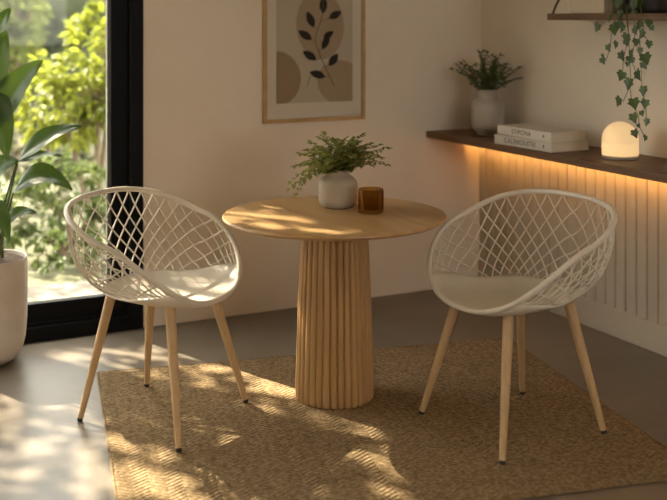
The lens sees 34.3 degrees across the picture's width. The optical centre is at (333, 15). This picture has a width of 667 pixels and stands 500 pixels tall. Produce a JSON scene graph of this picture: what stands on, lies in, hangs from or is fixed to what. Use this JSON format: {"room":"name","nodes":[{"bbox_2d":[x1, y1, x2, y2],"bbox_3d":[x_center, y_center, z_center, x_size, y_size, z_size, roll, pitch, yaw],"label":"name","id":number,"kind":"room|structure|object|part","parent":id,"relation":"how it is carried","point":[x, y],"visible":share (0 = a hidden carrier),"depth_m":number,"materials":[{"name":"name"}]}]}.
{"room":"dining room","nodes":[
{"label":"dining room","id":0,"kind":"room"},
{"bbox_2d":[143,0,480,327],"bbox_3d":[-1.851,0.197,5.035,6.380,2.720,0.160,0,0,-27],"label":"wall","id":1,"kind":"structure","parent":0,"point":[207,145],"depth_m":5.71,"materials":[{"name":"paint"}]},
{"bbox_2d":[24,0,142,343],"bbox_3d":[-2.457,0.307,4.710,3.306,2.500,0.142,0,0,-27],"label":"window frame","id":2,"kind":"structure","parent":1,"relation":"in","point":[63,318],"depth_m":5.37,"materials":[{"name":"black metal"}]},
{"bbox_3d":[-2.458,0.307,4.711,3.306,2.500,0.140,0,0,-27],"label":"frame","id":3,"kind":"part","parent":2,"relation":"part of","materials":[{"name":"black metal"}]},
{"bbox_2d":[262,0,364,123],"bbox_3d":[-0.100,0.128,5.803,0.603,0.875,0.026,0,0,-27],"label":"framed print","id":4,"kind":"object","parent":1,"relation":"attached to","point":[313,51],"visible":1,"depth_m":5.79,"materials":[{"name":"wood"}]},
{"bbox_3d":[-0.068,0.080,5.817,0.168,0.610,0.004,0,0,-27],"label":"print stem","id":5,"kind":"part","parent":4,"relation":"part of","materials":[{"name":"paper"}]},
{"bbox_2d":[0,289,666,499],"bbox_3d":[-0.055,1.657,1.432,6.380,0.200,8.212,0,0,-27],"label":"floor","id":6,"kind":"structure","parent":0,"point":[46,453],"depth_m":4.76,"materials":[{"name":"concrete"}]},
{"bbox_2d":[0,8,81,364],"bbox_3d":[-1.463,0.760,4.813,0.598,1.594,0.355,0,0,29],"label":"potted plant","id":7,"kind":"object","parent":6,"relation":"on","point":[13,85],"visible":1,"depth_m":4.80,"materials":[{"name":"green plant"}]},
{"bbox_3d":[-1.560,1.321,4.865,0.352,0.472,0.352,0,0,-27],"label":"planter","id":8,"kind":"part","parent":7,"relation":"part of","materials":[{"name":"white ceramic"}]},
{"bbox_2d":[97,338,666,499],"bbox_3d":[0.115,1.552,4.176,1.946,0.010,1.611,0,0,-15],"label":"jute rug","id":9,"kind":"object","parent":6,"relation":"on","point":[273,445],"visible":0.88,"depth_m":3.96,"materials":[{"name":"beige wicker"}]},
{"bbox_2d":[64,186,247,451],"bbox_3d":[-0.693,1.128,4.206,0.594,0.858,0.758,0,0,22],"label":"lattice chair","id":10,"kind":"object","parent":9,"relation":"on","point":[207,286],"visible":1,"depth_m":4.25,"materials":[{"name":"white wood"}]},
{"bbox_3d":[-0.910,1.308,4.157,0.145,0.474,0.039,0,0,-13],"label":"leg","id":11,"kind":"part","parent":10,"relation":"part of","materials":[{"name":"brown wood"}]},
{"bbox_3d":[-0.757,1.303,4.445,0.040,0.465,0.156,0,0,-15],"label":"leg","id":12,"kind":"part","parent":10,"relation":"part of","materials":[{"name":"brown wood"}]},
{"bbox_3d":[-0.640,1.047,4.184,0.455,0.082,0.599,0,0,22],"label":"seat","id":13,"kind":"part","parent":10,"relation":"part of","materials":[{"name":"white plastic"}]},
{"bbox_3d":[-0.574,1.303,3.908,0.040,0.467,0.184,0,0,-22],"label":"leg","id":14,"kind":"part","parent":10,"relation":"part of","materials":[{"name":"brown wood"}]},
{"bbox_3d":[-0.421,1.303,4.292,0.167,0.466,0.039,0,0,-17],"label":"leg","id":15,"kind":"part","parent":10,"relation":"part of","materials":[{"name":"brown wood"}]},
{"bbox_2d":[222,196,446,408],"bbox_3d":[0.004,1.177,4.400,0.912,0.740,0.912,0,0,-27],"label":"pedestal table","id":16,"kind":"object","parent":9,"relation":"on","point":[334,342],"visible":0.98,"depth_m":4.27,"materials":[{"name":"brown wood"}]},
{"bbox_2d":[286,131,391,208],"bbox_3d":[0.017,0.649,4.559,0.431,0.316,0.314,0,0,-27],"label":"potted plant","id":17,"kind":"object","parent":16,"relation":"on","point":[337,189],"visible":1,"depth_m":4.51,"materials":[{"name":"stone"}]},
{"bbox_2d":[358,187,383,212],"bbox_3d":[0.153,0.757,4.426,0.106,0.100,0.104,0,0,-27],"label":"candle holder","id":18,"kind":"object","parent":16,"relation":"on","point":[381,193],"visible":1,"depth_m":4.41,"materials":[{"name":"brown glass"}]},
{"bbox_2d":[419,189,617,464],"bbox_3d":[0.692,1.123,4.113,0.628,0.848,0.753,0,0,-32],"label":"lattice chair","id":19,"kind":"object","parent":9,"relation":"on","point":[507,296],"visible":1,"depth_m":4.16,"materials":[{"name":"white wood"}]},
{"bbox_3d":[0.418,1.303,4.174,0.173,0.466,0.039,0,0,9],"label":"leg","id":20,"kind":"part","parent":19,"relation":"part of","materials":[{"name":"brown wood"}]},
{"bbox_3d":[0.662,1.047,4.093,0.455,0.082,0.599,0,0,-32],"label":"seat","id":21,"kind":"part","parent":19,"relation":"part of","materials":[{"name":"white plastic"}]},
{"bbox_3d":[0.604,1.302,3.805,0.039,0.467,0.192,0,0,19],"label":"leg","id":22,"kind":"part","parent":19,"relation":"part of","materials":[{"name":"brown wood"}]},
{"bbox_3d":[0.760,1.303,4.353,0.039,0.465,0.150,0,0,16],"label":"leg","id":23,"kind":"part","parent":19,"relation":"part of","materials":[{"name":"brown wood"}]},
{"bbox_3d":[0.935,1.303,4.021,0.156,0.465,0.039,0,0,24],"label":"leg","id":24,"kind":"part","parent":19,"relation":"part of","materials":[{"name":"brown wood"}]},
{"bbox_2d":[481,0,666,157],"bbox_3d":[2.746,0.197,2.739,0.200,2.720,8.052,0,0,-27],"label":"wall","id":25,"kind":"structure","parent":0,"point":[564,83],"depth_m":5.56,"materials":[{"name":"paint"}]},
{"bbox_2d":[426,129,666,182],"bbox_3d":[1.508,0.678,4.580,0.374,0.050,3.652,0,0,-27],"label":"wall shelf","id":26,"kind":"object","parent":25,"relation":"attached to","point":[647,167],"visible":0.64,"depth_m":5.04,"materials":[{"name":"brown wood"}]},
{"bbox_2d":[450,49,523,135],"bbox_3d":[0.833,0.416,5.920,0.383,0.475,0.442,0,0,-27],"label":"vase","id":27,"kind":"object","parent":26,"relation":"on","point":[487,111],"visible":0.98,"depth_m":5.87,"materials":[{"name":"ceramic"}]},
{"bbox_2d":[494,134,589,152],"bbox_3d":[1.038,0.629,5.409,0.241,0.048,0.445,0,0,-29],"label":"book","id":28,"kind":"object","parent":26,"relation":"on","point":[552,147],"visible":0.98,"depth_m":5.25,"materials":[{"name":"paper"}]},
{"bbox_2d":[497,123,585,141],"bbox_3d":[1.039,0.582,5.414,0.221,0.046,0.428,0,0,-28],"label":"book","id":29,"kind":"object","parent":28,"relation":"on","point":[541,132],"visible":1,"depth_m":5.32,"materials":[{"name":"paper"}]},
{"bbox_2d":[602,122,638,159],"bbox_3d":[1.317,0.569,4.961,0.166,0.168,0.166,0,0,-27],"label":"table lamp","id":30,"kind":"object","parent":26,"relation":"on","point":[617,141],"visible":0.94,"depth_m":4.90,"materials":[{"name":"white"}]},
{"bbox_3d":[1.317,0.610,4.961,0.166,0.058,0.166,0,0,-27],"label":"lamp shade","id":31,"kind":"part","parent":30,"relation":"part of","materials":[{"name":"white"}]},
{"bbox_2d":[478,260,666,356],"bbox_3d":[1.754,1.489,4.480,0.022,0.136,4.052,0,0,-27],"label":"baseboard","id":32,"kind":"structure","parent":25,"relation":"attached to","point":[638,331],"depth_m":5.23,"materials":[{"name":"beige paint"}]},
{"bbox_2d":[479,148,666,326],"bbox_3d":[1.765,1.056,4.465,0.016,0.733,4.088,0,0,-27],"label":"wall panel","id":33,"kind":"object","parent":25,"relation":"attached to","point":[634,279],"depth_m":5.43,"materials":[{"name":"beige wood"}]},
{"bbox_2d":[547,0,666,20],"bbox_3d":[1.472,-0.177,4.791,0.250,0.394,1.361,0,0,-27],"label":"shelf","id":34,"kind":"object","parent":25,"relation":"attached to","point":[573,16],"visible":1,"depth_m":4.98,"materials":[{"name":"brown wood"}]},
{"bbox_2d":[570,0,623,13],"bbox_3d":[1.287,-0.115,5.162,0.208,0.205,0.258,0,0,-27],"label":"storage box","id":35,"kind":"object","parent":34,"relation":"on","point":[576,6],"visible":0.55,"depth_m":5.07,"materials":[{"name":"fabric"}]},
{"bbox_2d":[594,0,666,140],"bbox_3d":[1.403,0.142,4.858,0.291,0.805,0.400,0,0,-27],"label":"trailing ivy","id":36,"kind":"object","parent":34,"relation":"on","point":[629,6],"visible":0.98,"depth_m":4.79,"materials":[{"name":"plant"}]},
{"bbox_2d":[622,0,666,12],"bbox_3d":[1.419,-0.089,4.898,0.228,0.154,0.228,0,0,-27],"label":"pot","id":37,"kind":"object","parent":34,"relation":"on","point":[629,6],"depth_m":4.80,"materials":[{"name":"black"}]},
{"label":"outside","id":38,"kind":"structure","parent":0,"visible":0},
{"bbox_2d":[0,116,105,286],"bbox_3d":[-10.344,1.802,31.952,70.000,0.310,53.580,0,0,-27],"label":"ground","id":39,"kind":"structure","parent":38,"point":[70,273],"depth_m":7.60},
{"bbox_2d":[0,0,54,170],"bbox_3d":[-3.618,0.494,11.355,1.345,2.332,1.170,0,0,-7],"label":"tree","id":40,"kind":"object","parent":39,"relation":"on","point":[25,35],"visible":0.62,"depth_m":11.32,"materials":[{"name":"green plant"}]},
{"bbox_2d":[0,87,93,210],"bbox_3d":[-2.628,1.102,9.081,1.326,1.116,0.920,0,0,-27],"label":"shrub","id":41,"kind":"object","parent":39,"relation":"on","point":[82,154],"visible":0.17,"depth_m":9.10,"materials":[{"name":"green plant"}]},
{"bbox_2d":[0,143,105,255],"bbox_3d":[-1.878,1.309,7.501,1.188,0.819,0.732,0,0,-39],"label":"shrub","id":42,"kind":"object","parent":39,"relation":"on","point":[33,192],"visible":0.51,"depth_m":7.40,"materials":[{"name":"green plant"}]},
{"bbox_2d":[8,0,105,125],"bbox_3d":[-3.993,0.341,14.187,3.027,2.702,1.712,0,0,-27],"label":"tree","id":43,"kind":"object","parent":39,"relation":"on","point":[61,10],"visible":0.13,"depth_m":13.98,"materials":[{"name":"green plant"}]},
{"bbox_2d":[13,0,105,228],"bbox_3d":[-1.936,0.625,8.340,1.324,2.060,1.001,0,0,-27],"label":"shrub","id":44,"kind":"object","parent":39,"relation":"on","point":[91,100],"visible":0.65,"depth_m":8.26,"materials":[{"name":"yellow plant"}]},
{"bbox_2d":[28,278,105,301],"bbox_3d":[-1.745,1.692,5.741,16.000,0.230,1.008,0,0,-27],"label":"terrace","id":45,"kind":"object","parent":39,"relation":"on","point":[79,288],"depth_m":6.18,"materials":[{"name":"concrete"}]},
{"bbox_2d":[30,228,105,274],"bbox_3d":[-1.440,1.487,7.079,1.036,0.349,0.468,0,0,-27],"label":"shrub","id":46,"kind":"object","parent":39,"relation":"on","point":[60,239],"visible":0.21,"depth_m":6.97,"materials":[{"name":"green plant"}]}
]}

